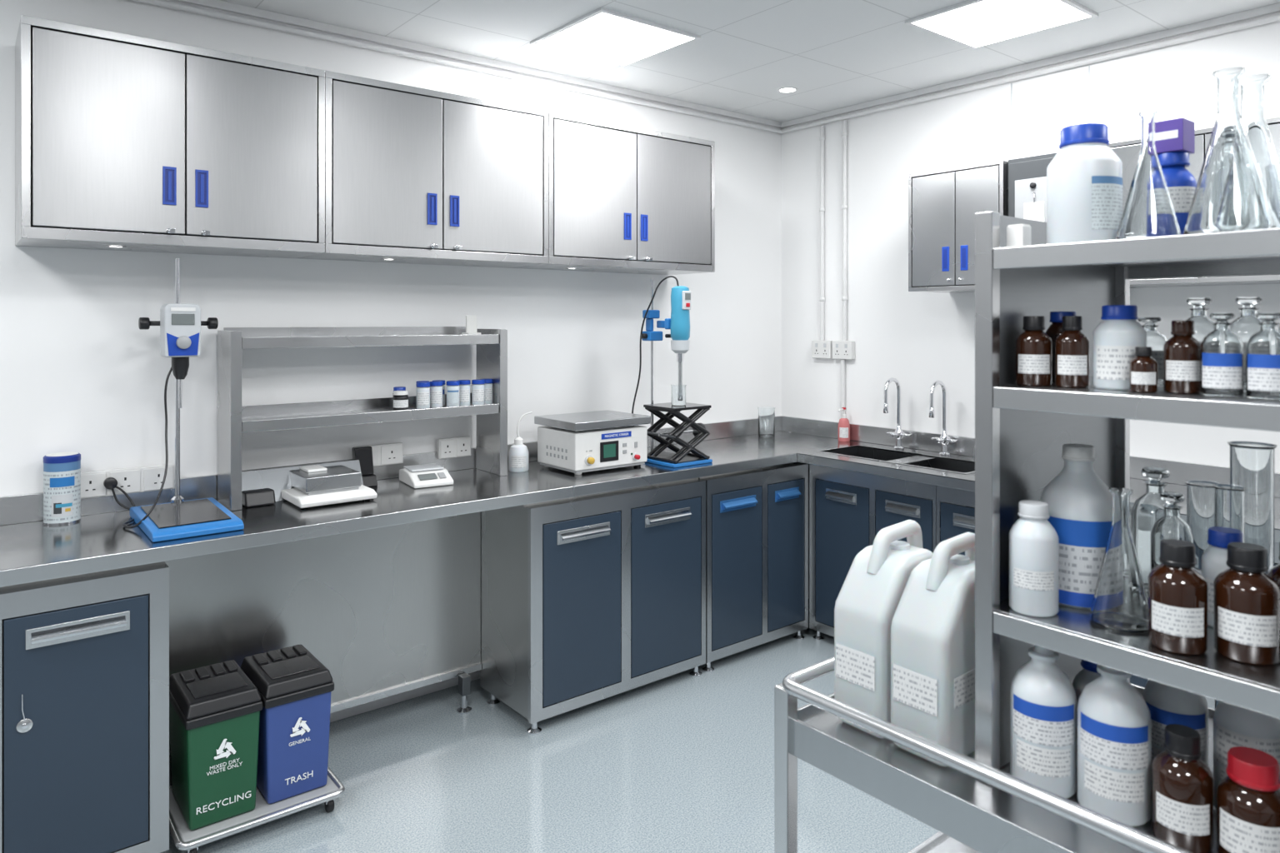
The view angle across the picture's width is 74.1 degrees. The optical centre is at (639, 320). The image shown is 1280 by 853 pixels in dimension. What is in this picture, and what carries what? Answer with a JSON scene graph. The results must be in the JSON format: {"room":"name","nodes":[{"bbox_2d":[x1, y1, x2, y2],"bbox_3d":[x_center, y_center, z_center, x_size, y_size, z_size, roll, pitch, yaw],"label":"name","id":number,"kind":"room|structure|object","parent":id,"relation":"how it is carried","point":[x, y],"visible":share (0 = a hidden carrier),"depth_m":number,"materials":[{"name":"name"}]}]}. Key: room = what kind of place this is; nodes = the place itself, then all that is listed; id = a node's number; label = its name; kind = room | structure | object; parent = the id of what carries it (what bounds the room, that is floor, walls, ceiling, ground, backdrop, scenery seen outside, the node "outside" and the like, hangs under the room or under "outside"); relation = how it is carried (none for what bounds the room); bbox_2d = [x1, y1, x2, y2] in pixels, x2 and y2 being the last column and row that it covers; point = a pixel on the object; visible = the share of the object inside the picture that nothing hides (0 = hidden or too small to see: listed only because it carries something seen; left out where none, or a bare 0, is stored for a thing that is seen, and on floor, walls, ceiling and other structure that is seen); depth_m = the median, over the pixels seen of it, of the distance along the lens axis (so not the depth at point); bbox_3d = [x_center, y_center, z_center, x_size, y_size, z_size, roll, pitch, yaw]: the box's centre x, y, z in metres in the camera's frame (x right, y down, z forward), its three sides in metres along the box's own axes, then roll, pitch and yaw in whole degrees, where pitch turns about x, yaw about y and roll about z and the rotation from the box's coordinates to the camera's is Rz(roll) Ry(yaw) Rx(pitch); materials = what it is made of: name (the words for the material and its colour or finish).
{"room":"laboratory","nodes":[
{"label":"laboratory","id":0,"kind":"room"},
{"bbox_2d":[0,0,781,722],"bbox_3d":[-1.377,0.211,3.298,5.600,2.957,0.100,0,0,-39],"label":"wall","id":1,"kind":"structure","parent":0,"point":[79,373],"depth_m":3.38,"materials":[{"name":"paint"}]},
{"bbox_2d":[80,464,174,499],"bbox_3d":[-1.754,0.547,2.889,0.300,0.086,0.026,0,0,-39],"label":"power outlet","id":2,"kind":"object","parent":1,"relation":"attached to","point":[149,478],"visible":0.84,"depth_m":2.89,"materials":[{"name":"white plastic"}]},
{"bbox_2d":[15,15,324,258],"bbox_3d":[-1.550,-0.562,2.848,0.868,0.645,0.381,0,0,-39],"label":"upper cabinet","id":3,"kind":"object","parent":1,"relation":"attached to","point":[137,143],"visible":1,"depth_m":2.69,"materials":[{"name":"silver metal"}]},
{"bbox_2d":[354,442,403,466],"bbox_3d":[-1.061,0.547,3.447,0.200,0.086,0.026,0,0,-39],"label":"power outlet","id":4,"kind":"object","parent":1,"relation":"attached to","point":[388,453],"visible":0.67,"depth_m":3.46,"materials":[{"name":"white plastic"}]},
{"bbox_2d":[298,70,548,268],"bbox_3d":[-0.847,-0.562,3.413,0.930,0.645,0.381,0,0,-39],"label":"upper cabinet","id":5,"kind":"object","parent":1,"relation":"attached to","point":[413,175],"visible":1,"depth_m":3.25,"materials":[{"name":"silver metal"}]},
{"bbox_2d":[437,435,470,459],"bbox_3d":[-0.800,0.547,3.656,0.150,0.086,0.026,0,0,-39],"label":"power outlet","id":6,"kind":"object","parent":1,"relation":"attached to","point":[459,447],"visible":1,"depth_m":3.65,"materials":[{"name":"white plastic"}]},
{"bbox_2d":[174,0,783,128],"bbox_3d":[-1.340,-1.152,3.252,5.600,0.030,0.018,0,0,-39],"label":"trim","id":7,"kind":"structure","parent":1,"relation":"attached to","point":[216,4],"depth_m":3.67,"materials":[{"name":"white paint"}]},
{"bbox_2d":[507,111,714,274],"bbox_3d":[-0.106,-0.562,4.008,0.968,0.645,0.381,0,0,-39],"label":"upper cabinet","id":8,"kind":"object","parent":1,"relation":"attached to","point":[622,198],"visible":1,"depth_m":3.85,"materials":[{"name":"silver metal"}]},
{"bbox_2d":[0,415,1279,525],"bbox_3d":[0.077,0.605,2.285,4.598,0.090,3.298,0,0,-39],"label":"backsplash","id":9,"kind":"structure","parent":1,"relation":"attached to","point":[22,508],"depth_m":3.49,"materials":[{"name":"metal"}]},
{"bbox_2d":[160,599,938,852],"bbox_3d":[0.283,1.640,1.232,5.600,0.100,5.200,0,0,-39],"label":"floor","id":10,"kind":"structure","parent":0,"point":[681,762],"depth_m":2.94,"materials":[{"name":"plastic"}]},
{"bbox_2d":[0,561,169,852],"bbox_3d":[-1.661,1.143,2.474,0.446,0.895,0.428,0,0,-39],"label":"base cabinet","id":11,"kind":"object","parent":10,"relation":"on","point":[84,658],"visible":0.98,"depth_m":2.34,"materials":[{"name":"metal"}]},
{"bbox_2d":[169,766,344,852],"bbox_3d":[-1.258,1.552,2.742,0.492,0.077,0.397,0,0,-39],"label":"trolley","id":12,"kind":"object","parent":10,"relation":"on","point":[184,839],"visible":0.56,"depth_m":2.60,"materials":[{"name":"grey metal"}]},
{"bbox_2d":[169,660,263,830],"bbox_3d":[-1.344,1.322,2.674,0.216,0.391,0.313,0,0,-39],"label":"recycling bin","id":13,"kind":"object","parent":12,"relation":"on","point":[214,709],"visible":1,"depth_m":2.58,"materials":[{"name":"green plastic"}]},
{"bbox_2d":[240,645,334,804],"bbox_3d":[-1.173,1.322,2.812,0.216,0.391,0.313,0,0,-39],"label":"trash bin","id":14,"kind":"object","parent":12,"relation":"on","point":[295,688],"visible":0.98,"depth_m":2.71,"materials":[{"name":"blue plastic"}]},
{"bbox_2d":[165,511,481,784],"bbox_3d":[-1.131,1.143,3.148,1.220,0.894,0.101,0,0,-39],"label":"panel","id":15,"kind":"object","parent":10,"relation":"on","point":[389,611],"visible":0.5,"depth_m":3.21,"materials":[{"name":"metal"}]},
{"bbox_2d":[480,477,705,735],"bbox_3d":[-0.177,1.143,3.668,0.915,0.895,0.428,0,0,-39],"label":"base cabinet","id":16,"kind":"object","parent":10,"relation":"on","point":[587,599],"visible":0.98,"depth_m":3.45,"materials":[{"name":"metal"}]},
{"bbox_2d":[0,431,1279,587],"bbox_3d":[0.077,0.672,2.285,4.598,0.044,3.298,0,0,-39],"label":"countertop","id":17,"kind":"structure","parent":16,"relation":"on","point":[32,552],"depth_m":2.99,"materials":[{"name":"metal"}]},
{"bbox_2d":[42,451,81,525],"bbox_3d":[-1.868,0.540,2.743,0.103,0.218,0.103,0,0,-39],"label":"canister","id":18,"kind":"object","parent":17,"relation":"on","point":[62,471],"visible":1,"depth_m":2.70,"materials":[{"name":"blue plastic"}]},
{"bbox_2d":[51,493,73,517],"bbox_3d":[-1.842,0.590,2.706,0.057,0.070,0.011,0,0,-39],"label":"label","id":19,"kind":"object","parent":18,"relation":"on","point":[62,503],"depth_m":2.70,"materials":[{"name":"paper"}]},
{"bbox_2d":[103,258,244,542],"bbox_3d":[-1.506,0.221,2.741,0.330,0.864,0.513,0,0,-39],"label":"overhead stirrer","id":20,"kind":"object","parent":17,"relation":"on","point":[180,324],"visible":1,"depth_m":2.77,"materials":[{"name":"metal"}]},
{"bbox_2d":[241,488,275,507],"bbox_3d":[-1.366,0.625,3.020,0.100,0.050,0.127,0,0,-39],"label":"power adapter","id":21,"kind":"object","parent":17,"relation":"on","point":[251,498],"visible":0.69,"depth_m":2.98,"materials":[{"name":"plastic"}]},
{"bbox_2d":[281,465,377,508],"bbox_3d":[-1.154,0.596,3.108,0.270,0.108,0.322,0,0,-39],"label":"laboratory balance","id":22,"kind":"object","parent":17,"relation":"on","point":[314,485],"visible":0.85,"depth_m":3.03,"materials":[{"name":"white plastic"}]},
{"bbox_2d":[217,326,507,510],"bbox_3d":[-1.046,0.337,3.317,1.076,0.624,0.225,0,0,-39],"label":"shelf rack","id":23,"kind":"object","parent":17,"relation":"on","point":[233,419],"depth_m":3.21,"materials":[{"name":"metal"}]},
{"bbox_2d":[392,390,408,410],"bbox_3d":[-0.945,0.315,3.350,0.060,0.075,0.060,0,0,-39],"label":"jar","id":24,"kind":"object","parent":23,"relation":"on","point":[400,398],"visible":0.97,"depth_m":3.33,"materials":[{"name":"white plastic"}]},
{"bbox_2d":[415,382,429,409],"bbox_3d":[-0.868,0.300,3.399,0.056,0.105,0.056,0,0,-21],"label":"pot","id":25,"kind":"object","parent":23,"relation":"on","point":[422,388],"visible":0.97,"depth_m":3.38,"materials":[{"name":"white plastic"}]},
{"bbox_2d":[429,380,443,408],"bbox_3d":[-0.830,0.300,3.455,0.056,0.105,0.056,0,0,-21],"label":"pot","id":26,"kind":"object","parent":23,"relation":"on","point":[436,388],"visible":0.94,"depth_m":3.43,"materials":[{"name":"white plastic"}]},
{"bbox_2d":[445,380,459,406],"bbox_3d":[-0.767,0.300,3.480,0.056,0.105,0.056,0,0,-21],"label":"pot","id":27,"kind":"object","parent":23,"relation":"on","point":[452,387],"visible":0.95,"depth_m":3.46,"materials":[{"name":"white plastic"}]},
{"bbox_2d":[471,379,484,404],"bbox_3d":[-0.677,0.300,3.552,0.056,0.105,0.056,0,0,-21],"label":"pot","id":28,"kind":"object","parent":23,"relation":"on","point":[477,387],"visible":0.94,"depth_m":3.53,"materials":[{"name":"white plastic"}]},
{"bbox_2d":[351,445,377,487],"bbox_3d":[-1.091,0.575,3.349,0.080,0.150,0.098,0,0,-39],"label":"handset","id":29,"kind":"object","parent":17,"relation":"on","point":[364,454],"visible":0.62,"depth_m":3.34,"materials":[{"name":"plastic"}]},
{"bbox_2d":[399,463,453,489],"bbox_3d":[-0.858,0.620,3.401,0.160,0.060,0.210,0,0,-32],"label":"laboratory balance","id":30,"kind":"object","parent":17,"relation":"on","point":[422,476],"visible":1,"depth_m":3.35,"materials":[{"name":"white plastic"}]},
{"bbox_2d":[508,411,532,472],"bbox_3d":[-0.524,0.523,3.675,0.089,0.254,0.089,0,0,15],"label":"bottle","id":31,"kind":"object","parent":17,"relation":"on","point":[518,452],"visible":1,"depth_m":3.64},
{"bbox_2d":[534,410,650,474],"bbox_3d":[-0.207,0.537,3.774,0.410,0.225,0.334,0,0,-39],"label":"magnetic stirrer","id":32,"kind":"object","parent":17,"relation":"on","point":[577,443],"visible":1,"depth_m":3.66,"materials":[{"name":"white plastic"}]},
{"bbox_2d":[631,275,690,456],"bbox_3d":[0.115,0.221,3.971,0.220,0.858,0.308,0,0,-39],"label":"overhead homogenizer","id":33,"kind":"object","parent":17,"relation":"on","point":[678,323],"visible":0.9,"depth_m":3.89,"materials":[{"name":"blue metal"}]},
{"bbox_2d":[643,402,712,468],"bbox_3d":[0.184,0.518,3.912,0.270,0.262,0.224,0,0,-39],"label":"jack","id":34,"kind":"object","parent":17,"relation":"on","point":[682,458],"visible":0.85,"depth_m":3.86,"materials":[{"name":"metal"}]},
{"bbox_2d":[670,384,686,405],"bbox_3d":[0.177,0.341,3.893,0.073,0.092,0.073,0,0,-39],"label":"beaker","id":35,"kind":"object","parent":34,"relation":"on","point":[678,392],"visible":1,"depth_m":3.86,"materials":[{"name":"clear glass"}]},
{"bbox_2d":[757,406,774,438],"bbox_3d":[0.707,0.567,4.743,0.098,0.165,0.098,0,0,-39],"label":"beaker","id":36,"kind":"object","parent":17,"relation":"on","point":[766,414],"visible":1,"depth_m":4.71,"materials":[{"name":"clear glass"}]},
{"bbox_2d":[837,407,849,441],"bbox_3d":[1.101,0.558,4.585,0.066,0.182,0.066,0,0,6],"label":"soap dispenser","id":37,"kind":"object","parent":17,"relation":"on","point":[843,427],"visible":1,"depth_m":4.56,"materials":[{"name":"pink plastic"}]},
{"bbox_2d":[815,445,974,506],"bbox_3d":[1.256,0.739,4.004,0.334,0.183,0.804,0,0,-39],"label":"double sink","id":38,"kind":"object","parent":17,"relation":"in","point":[955,466],"visible":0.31,"depth_m":4.06,"materials":[{"name":"metal"}]},
{"bbox_2d":[883,377,911,449],"bbox_3d":[1.282,0.467,4.268,0.178,0.364,0.122,0,0,-39],"label":"faucet","id":39,"kind":"object","parent":17,"relation":"on","point":[898,434],"visible":1,"depth_m":4.27,"materials":[{"name":"silver metal"}]},
{"bbox_2d":[929,380,958,456],"bbox_3d":[1.442,0.467,4.070,0.178,0.364,0.122,0,0,-39],"label":"faucet","id":40,"kind":"object","parent":17,"relation":"on","point":[944,439],"visible":1,"depth_m":4.07,"materials":[{"name":"silver metal"}]},
{"bbox_2d":[698,461,808,672],"bbox_3d":[0.455,1.143,4.176,0.693,0.895,0.428,0,0,-39],"label":"base cabinet","id":41,"kind":"object","parent":10,"relation":"on","point":[757,519],"visible":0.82,"depth_m":4.01,"materials":[{"name":"metal"}]},
{"bbox_2d":[809,464,936,640],"bbox_3d":[1.240,1.143,4.111,0.491,0.895,0.708,0,0,-39],"label":"base cabinet","id":42,"kind":"object","parent":10,"relation":"on","point":[845,520],"visible":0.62,"depth_m":4.08,"materials":[{"name":"metal"}]},
{"bbox_2d":[936,485,974,555],"bbox_3d":[1.679,1.143,3.566,0.491,0.895,0.688,0,0,-39],"label":"base cabinet","id":43,"kind":"object","parent":10,"relation":"on","point":[952,520],"visible":0.1,"depth_m":3.63,"materials":[{"name":"metal"}]},
{"bbox_2d":[774,656,1218,852],"bbox_3d":[0.964,1.124,1.215,0.680,0.932,1.510,0,0,-39],"label":"cart","id":44,"kind":"object","parent":10,"relation":"on","point":[974,806],"visible":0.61,"depth_m":1.36,"materials":[{"name":"silver metal"}]},
{"bbox_2d":[834,520,933,739],"bbox_3d":[0.467,0.562,1.587,0.208,0.358,0.113,0,0,-39],"label":"jerry can","id":45,"kind":"object","parent":44,"relation":"on","point":[867,601],"visible":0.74,"depth_m":1.53,"materials":[{"name":"plastic"}]},
{"bbox_2d":[890,532,974,766],"bbox_3d":[0.544,0.562,1.492,0.208,0.358,0.113,0,0,-39],"label":"jerry can","id":46,"kind":"object","parent":44,"relation":"on","point":[932,628],"visible":0.76,"depth_m":1.43,"materials":[{"name":"plastic"}]},
{"bbox_2d":[907,831,979,852],"bbox_3d":[0.962,1.165,1.218,0.652,0.050,1.426,0,0,-39],"label":"shelf","id":47,"kind":"object","parent":44,"relation":"attached to","point":[939,842],"depth_m":1.85,"materials":[{"name":"metal"}]},
{"bbox_2d":[1010,645,1076,799],"bbox_3d":[0.643,0.622,1.352,0.096,0.236,0.096,0,0,-39],"label":"bottle","id":48,"kind":"object","parent":44,"relation":"on","point":[1043,698],"visible":0.79,"depth_m":1.32,"materials":[{"name":"plastic"}]},
{"bbox_2d":[1072,659,1100,766],"bbox_3d":[0.757,0.645,1.408,0.072,0.190,0.072,0,0,-39],"label":"bottle","id":49,"kind":"object","parent":44,"relation":"on","point":[1089,673],"visible":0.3,"depth_m":1.40,"materials":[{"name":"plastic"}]},
{"bbox_2d":[1077,665,1151,827],"bbox_3d":[0.717,0.621,1.283,0.098,0.238,0.098,0,0,-39],"label":"bottle","id":50,"kind":"object","parent":44,"relation":"on","point":[1114,722],"visible":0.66,"depth_m":1.25,"materials":[{"name":"plastic"}]},
{"bbox_2d":[975,210,1279,769],"bbox_3d":[1.060,0.282,1.153,0.528,0.915,0.995,0,0,-39],"label":"shelf rack","id":51,"kind":"object","parent":44,"relation":"on","point":[1022,432],"visible":0.52,"depth_m":1.36,"materials":[{"name":"metal"}]},
{"bbox_2d":[1006,224,1030,247],"bbox_3d":[0.611,-0.136,1.368,0.028,0.038,0.028,0,0,-39],"label":"box","id":52,"kind":"object","parent":51,"relation":"on","point":[1017,235],"visible":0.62,"depth_m":1.36,"materials":[{"name":"plastic"}]},
{"bbox_2d":[1009,500,1058,617],"bbox_3d":[0.629,0.378,1.357,0.072,0.172,0.072,0,0,-39],"label":"bottle","id":53,"kind":"object","parent":51,"relation":"on","point":[1033,542],"visible":1,"depth_m":1.33,"materials":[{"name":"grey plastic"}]},
{"bbox_2d":[1015,315,1052,386],"bbox_3d":[0.638,0.049,1.374,0.054,0.112,0.054,0,0,-39],"label":"bottle","id":54,"kind":"object","parent":51,"relation":"on","point":[1033,346],"visible":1,"depth_m":1.35,"materials":[{"name":"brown glass"}]},
{"bbox_2d":[1045,311,1075,383],"bbox_3d":[0.718,0.044,1.441,0.056,0.120,0.056,0,0,-39],"label":"bottle","id":55,"kind":"object","parent":51,"relation":"on","point":[1054,330],"visible":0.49,"depth_m":1.43,"materials":[{"name":"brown glass"}]},
{"bbox_2d":[1055,315,1089,388],"bbox_3d":[0.683,0.049,1.341,0.048,0.112,0.048,0,0,-39],"label":"bottle","id":56,"kind":"object","parent":51,"relation":"on","point":[1072,347],"visible":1,"depth_m":1.32,"materials":[{"name":"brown glass"}]},
{"bbox_2d":[1040,444,1111,609],"bbox_3d":[0.732,0.336,1.416,0.126,0.255,0.127,0,0,-39],"label":"bottle","id":57,"kind":"object","parent":51,"relation":"on","point":[1079,502],"visible":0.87,"depth_m":1.37,"materials":[{"name":"white plastic"}]},
{"bbox_2d":[1046,123,1122,244],"bbox_3d":[0.705,-0.211,1.347,0.106,0.190,0.107,0,0,-39],"label":"bottle","id":58,"kind":"object","parent":51,"relation":"on","point":[1084,178],"visible":0.93,"depth_m":1.31,"materials":[{"name":"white plastic"}]},
{"bbox_2d":[1089,487,1148,633],"bbox_3d":[0.736,0.361,1.299,0.086,0.205,0.086,0,0,-39],"label":"flask","id":59,"kind":"object","parent":51,"relation":"on","point":[1120,602],"visible":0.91,"depth_m":1.28,"materials":[{"name":"clear glass"}]},
{"bbox_2d":[1093,305,1146,390],"bbox_3d":[0.738,0.041,1.305,0.072,0.128,0.072,0,0,-39],"label":"bottle","id":60,"kind":"object","parent":51,"relation":"on","point":[1116,338],"visible":0.92,"depth_m":1.28,"materials":[{"name":"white plastic"}]},
{"bbox_2d":[1129,346,1157,392],"bbox_3d":[0.740,0.071,1.247,0.036,0.066,0.036,0,0,-39],"label":"bottle","id":61,"kind":"object","parent":51,"relation":"on","point":[1142,368],"visible":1,"depth_m":1.23,"materials":[{"name":"brown glass"}]},
{"bbox_2d":[1115,110,1181,239],"bbox_3d":[0.758,-0.214,1.265,0.086,0.195,0.086,0,0,-39],"label":"flask","id":62,"kind":"object","parent":51,"relation":"on","point":[1148,212],"visible":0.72,"depth_m":1.25,"materials":[{"name":"clear glass"}]},
{"bbox_2d":[1137,317,1167,386],"bbox_3d":[0.825,0.050,1.372,0.057,0.110,0.056,0,0,-39],"label":"bottle","id":63,"kind":"object","parent":51,"relation":"on","point":[1155,340],"visible":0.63,"depth_m":1.35,"materials":[{"name":"clear glass"}]},
{"bbox_2d":[1130,466,1180,591],"bbox_3d":[0.896,0.360,1.475,0.074,0.206,0.074,0,0,-39],"label":"bottle","id":64,"kind":"object","parent":51,"relation":"on","point":[1147,508],"visible":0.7,"depth_m":1.46,"materials":[{"name":"clear glass"}]},
{"bbox_2d":[1150,491,1194,570],"bbox_3d":[0.873,0.373,1.392,0.060,0.180,0.060,0,0,-39],"label":"bottle","id":65,"kind":"object","parent":51,"relation":"on","point":[1171,526],"visible":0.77,"depth_m":1.38,"materials":[{"name":"clear glass"}]},
{"bbox_2d":[1157,151,1196,234],"bbox_3d":[0.850,-0.192,1.357,0.068,0.150,0.068,0,0,-39],"label":"bottle","id":66,"kind":"object","parent":51,"relation":"on","point":[1181,183],"visible":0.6,"depth_m":1.33,"materials":[{"name":"plastic"}]},
{"bbox_2d":[1155,117,1194,154],"bbox_3d":[0.850,-0.292,1.357,0.050,0.050,0.050,0,0,-39],"label":"carton","id":67,"kind":"object","parent":66,"relation":"on","point":[1177,134],"visible":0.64,"depth_m":1.34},
{"bbox_2d":[1148,539,1208,655],"bbox_3d":[0.764,0.390,1.206,0.072,0.148,0.072,0,0,-39],"label":"bottle","id":68,"kind":"object","parent":51,"relation":"on","point":[1178,593],"visible":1,"depth_m":1.18,"materials":[{"name":"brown glass"}]},
{"bbox_2d":[1163,320,1200,394],"bbox_3d":[0.786,0.052,1.229,0.048,0.105,0.048,0,0,-39],"label":"bottle","id":69,"kind":"object","parent":51,"relation":"on","point":[1182,352],"visible":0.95,"depth_m":1.21,"materials":[{"name":"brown glass"}]},
{"bbox_2d":[1185,297,1215,343],"bbox_3d":[0.869,0.035,1.318,0.057,0.140,0.056,0,0,-39],"label":"bottle","id":70,"kind":"object","parent":51,"relation":"on","point":[1203,326],"visible":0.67,"depth_m":1.30,"materials":[{"name":"clear glass"}]},
{"bbox_2d":[1185,480,1220,574],"bbox_3d":[0.948,0.368,1.427,0.072,0.190,0.072,0,0,-39],"label":"cylinder","id":71,"kind":"object","parent":51,"relation":"on","point":[1200,494],"visible":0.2,"depth_m":1.41,"materials":[{"name":"clear glass"}]},
{"bbox_2d":[1200,313,1244,397],"bbox_3d":[0.811,0.047,1.182,0.051,0.115,0.050,0,0,-39],"label":"bottle","id":72,"kind":"object","parent":51,"relation":"on","point":[1222,350],"visible":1,"depth_m":1.16,"materials":[{"name":"clear glass"}]},
{"bbox_2d":[1201,526,1243,627],"bbox_3d":[0.890,0.391,1.291,0.060,0.145,0.060,0,0,-39],"label":"bottle","id":73,"kind":"object","parent":51,"relation":"on","point":[1214,558],"visible":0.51,"depth_m":1.28,"materials":[{"name":"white plastic"}]},
{"bbox_2d":[1182,66,1276,234],"bbox_3d":[0.828,-0.234,1.193,0.110,0.235,0.110,0,0,-39],"label":"flask","id":74,"kind":"object","parent":51,"relation":"on","point":[1230,195],"visible":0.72,"depth_m":1.17,"materials":[{"name":"clear glass"}]},
{"bbox_2d":[1212,484,1246,542],"bbox_3d":[0.936,0.363,1.347,0.060,0.200,0.060,0,0,-39],"label":"beaker","id":75,"kind":"object","parent":51,"relation":"on","point":[1229,500],"visible":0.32,"depth_m":1.33,"materials":[{"name":"clear glass"}]},
{"bbox_2d":[1213,542,1279,666],"bbox_3d":[0.838,0.388,1.172,0.076,0.152,0.076,0,0,-39],"label":"bottle","id":76,"kind":"object","parent":51,"relation":"on","point":[1247,600],"visible":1,"depth_m":1.15,"materials":[{"name":"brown glass"}]},
{"bbox_2d":[1230,296,1263,391],"bbox_3d":[0.909,0.035,1.267,0.057,0.140,0.056,0,0,-39],"label":"bottle","id":77,"kind":"object","parent":51,"relation":"on","point":[1247,325],"visible":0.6,"depth_m":1.25,"materials":[{"name":"clear glass"}]},
{"bbox_2d":[1227,441,1277,574],"bbox_3d":[1.009,0.334,1.399,0.090,0.260,0.090,0,0,-39],"label":"cylinder","id":78,"kind":"object","parent":51,"relation":"on","point":[1252,463],"visible":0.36,"depth_m":1.37,"materials":[{"name":"clear glass"}]},
{"bbox_2d":[1240,74,1279,228],"bbox_3d":[0.925,-0.241,1.280,0.110,0.250,0.110,0,0,-39],"label":"flask","id":79,"kind":"object","parent":51,"relation":"on","point":[1252,87],"visible":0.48,"depth_m":1.26,"materials":[{"name":"clear glass"}]},
{"bbox_2d":[1245,313,1279,399],"bbox_3d":[0.845,0.047,1.140,0.051,0.115,0.050,0,0,-39],"label":"bottle","id":80,"kind":"object","parent":51,"relation":"on","point":[1262,348],"visible":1,"depth_m":1.13,"materials":[{"name":"clear glass"}]},
{"bbox_2d":[1142,680,1208,792],"bbox_3d":[0.842,0.627,1.335,0.088,0.225,0.088,0,0,-39],"label":"bottle","id":81,"kind":"object","parent":44,"relation":"on","point":[1167,705],"visible":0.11,"depth_m":1.30,"materials":[{"name":"plastic"}]},
{"bbox_2d":[1152,724,1214,852],"bbox_3d":[0.773,0.662,1.210,0.075,0.155,0.074,0,0,-39],"label":"bottle","id":82,"kind":"object","parent":44,"relation":"on","point":[1183,784],"visible":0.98,"depth_m":1.19,"materials":[{"name":"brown glass"}]},
{"bbox_2d":[1213,701,1279,809],"bbox_3d":[0.909,0.630,1.268,0.088,0.220,0.088,0,0,-39],"label":"bottle","id":83,"kind":"object","parent":44,"relation":"on","point":[1233,726],"visible":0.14,"depth_m":1.24,"materials":[{"name":"plastic"}]},
{"bbox_2d":[1216,746,1279,852],"bbox_3d":[0.837,0.667,1.158,0.082,0.145,0.082,0,0,-39],"label":"bottle","id":84,"kind":"object","parent":44,"relation":"on","point":[1248,797],"visible":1,"depth_m":1.14,"materials":[{"name":"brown glass"}]},
{"bbox_2d":[1130,542,1279,709],"bbox_3d":[2.111,1.143,3.028,0.491,0.895,0.688,0,0,-39],"label":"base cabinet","id":85,"kind":"object","parent":10,"relation":"on","point":[1212,703],"visible":0.02,"depth_m":2.89,"materials":[{"name":"metal"}]},
{"bbox_2d":[220,0,1279,122],"bbox_3d":[0.283,-1.217,1.232,5.600,0.100,5.200,0,0,-39],"label":"ceiling","id":86,"kind":"structure","parent":0,"point":[837,54],"depth_m":3.50,"materials":[{"name":"paint"}]},
{"bbox_2d":[530,7,700,66],"bbox_3d":[-0.106,-1.162,3.512,0.506,0.010,0.506,0,0,-39],"label":"panel light","id":87,"kind":"object","parent":86,"relation":"in","point":[602,34],"depth_m":3.49,"materials":[{"name":"plastic"}]},
{"bbox_2d":[905,0,1098,49],"bbox_3d":[1.385,-1.162,3.261,0.506,0.010,0.506,0,0,-39],"label":"panel light","id":88,"kind":"object","parent":86,"relation":"in","point":[974,24],"depth_m":3.27,"materials":[{"name":"plastic"}]},
{"bbox_2d":[781,11,1279,599],"bbox_3d":[2.473,0.211,3.057,0.100,2.957,5.300,0,0,-39],"label":"wall","id":89,"kind":"structure","parent":0,"point":[918,340],"depth_m":4.26,"materials":[{"name":"paint"}]},
{"bbox_2d":[811,340,832,359],"bbox_3d":[1.022,0.160,4.749,0.037,0.100,0.132,0,0,-39],"label":"power outlet","id":90,"kind":"object","parent":89,"relation":"attached to","point":[820,348],"visible":1,"depth_m":4.73,"materials":[{"name":"white plastic"}]},
{"bbox_2d":[819,125,824,339],"bbox_3d":[1.021,-0.492,4.755,0.032,1.200,0.032,0,0,-39],"label":"conduit pipe","id":91,"kind":"object","parent":89,"relation":"attached to","point":[822,138],"visible":1,"depth_m":4.75,"materials":[{"name":"plastic"}]},
{"bbox_2d":[832,340,854,359],"bbox_3d":[1.111,0.160,4.638,0.037,0.100,0.132,0,0,-39],"label":"power outlet","id":92,"kind":"object","parent":89,"relation":"attached to","point":[841,349],"visible":1,"depth_m":4.62,"materials":[{"name":"white plastic"}]},
{"bbox_2d":[841,120,847,340],"bbox_3d":[1.118,-0.492,4.634,0.032,1.200,0.032,0,0,-39],"label":"conduit pipe","id":93,"kind":"object","parent":89,"relation":"attached to","point":[844,298],"visible":1,"depth_m":4.62,"materials":[{"name":"plastic"}]},
{"bbox_2d":[908,160,1008,293],"bbox_3d":[1.522,-0.408,3.870,0.360,0.545,0.459,0,0,-39],"label":"upper cabinet","id":94,"kind":"object","parent":89,"relation":"attached to","point":[943,204],"visible":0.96,"depth_m":3.78,"materials":[{"name":"silver metal"}]},
{"bbox_2d":[780,2,1279,128],"bbox_3d":[2.458,-1.152,2.981,0.018,0.030,5.200,0,0,-39],"label":"trim","id":95,"kind":"structure","parent":89,"relation":"attached to","point":[1269,9],"depth_m":3.73,"materials":[{"name":"white paint"}]},
{"bbox_2d":[1008,152,1134,288],"bbox_3d":[1.792,-0.408,3.536,0.357,0.545,0.380,0,0,-39],"label":"control box","id":96,"kind":"object","parent":89,"relation":"attached to","point":[1027,176],"visible":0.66,"depth_m":3.50,"materials":[{"name":"grey plastic"}]},
{"bbox_2d":[1107,117,1279,287],"bbox_3d":[2.129,-0.408,3.115,0.360,0.545,0.680,0,0,-39],"label":"upper cabinet","id":97,"kind":"object","parent":89,"relation":"attached to","point":[1128,152],"visible":0.03,"depth_m":3.04,"materials":[{"name":"silver metal"}]},
{"bbox_3d":[1.944,0.212,-0.833,5.800,2.957,0.100,0,0,-39],"label":"wall","id":98,"kind":"structure","parent":0,"visible":0},
{"bbox_2d":[130,0,1279,133],"bbox_3d":[0.283,-1.112,1.227,5.592,0.023,5.192,0,0,-39],"label":"trim","id":99,"kind":"structure","parent":98,"relation":"attached to","point":[164,3],"depth_m":3.64,"materials":[{"name":"white paint"}]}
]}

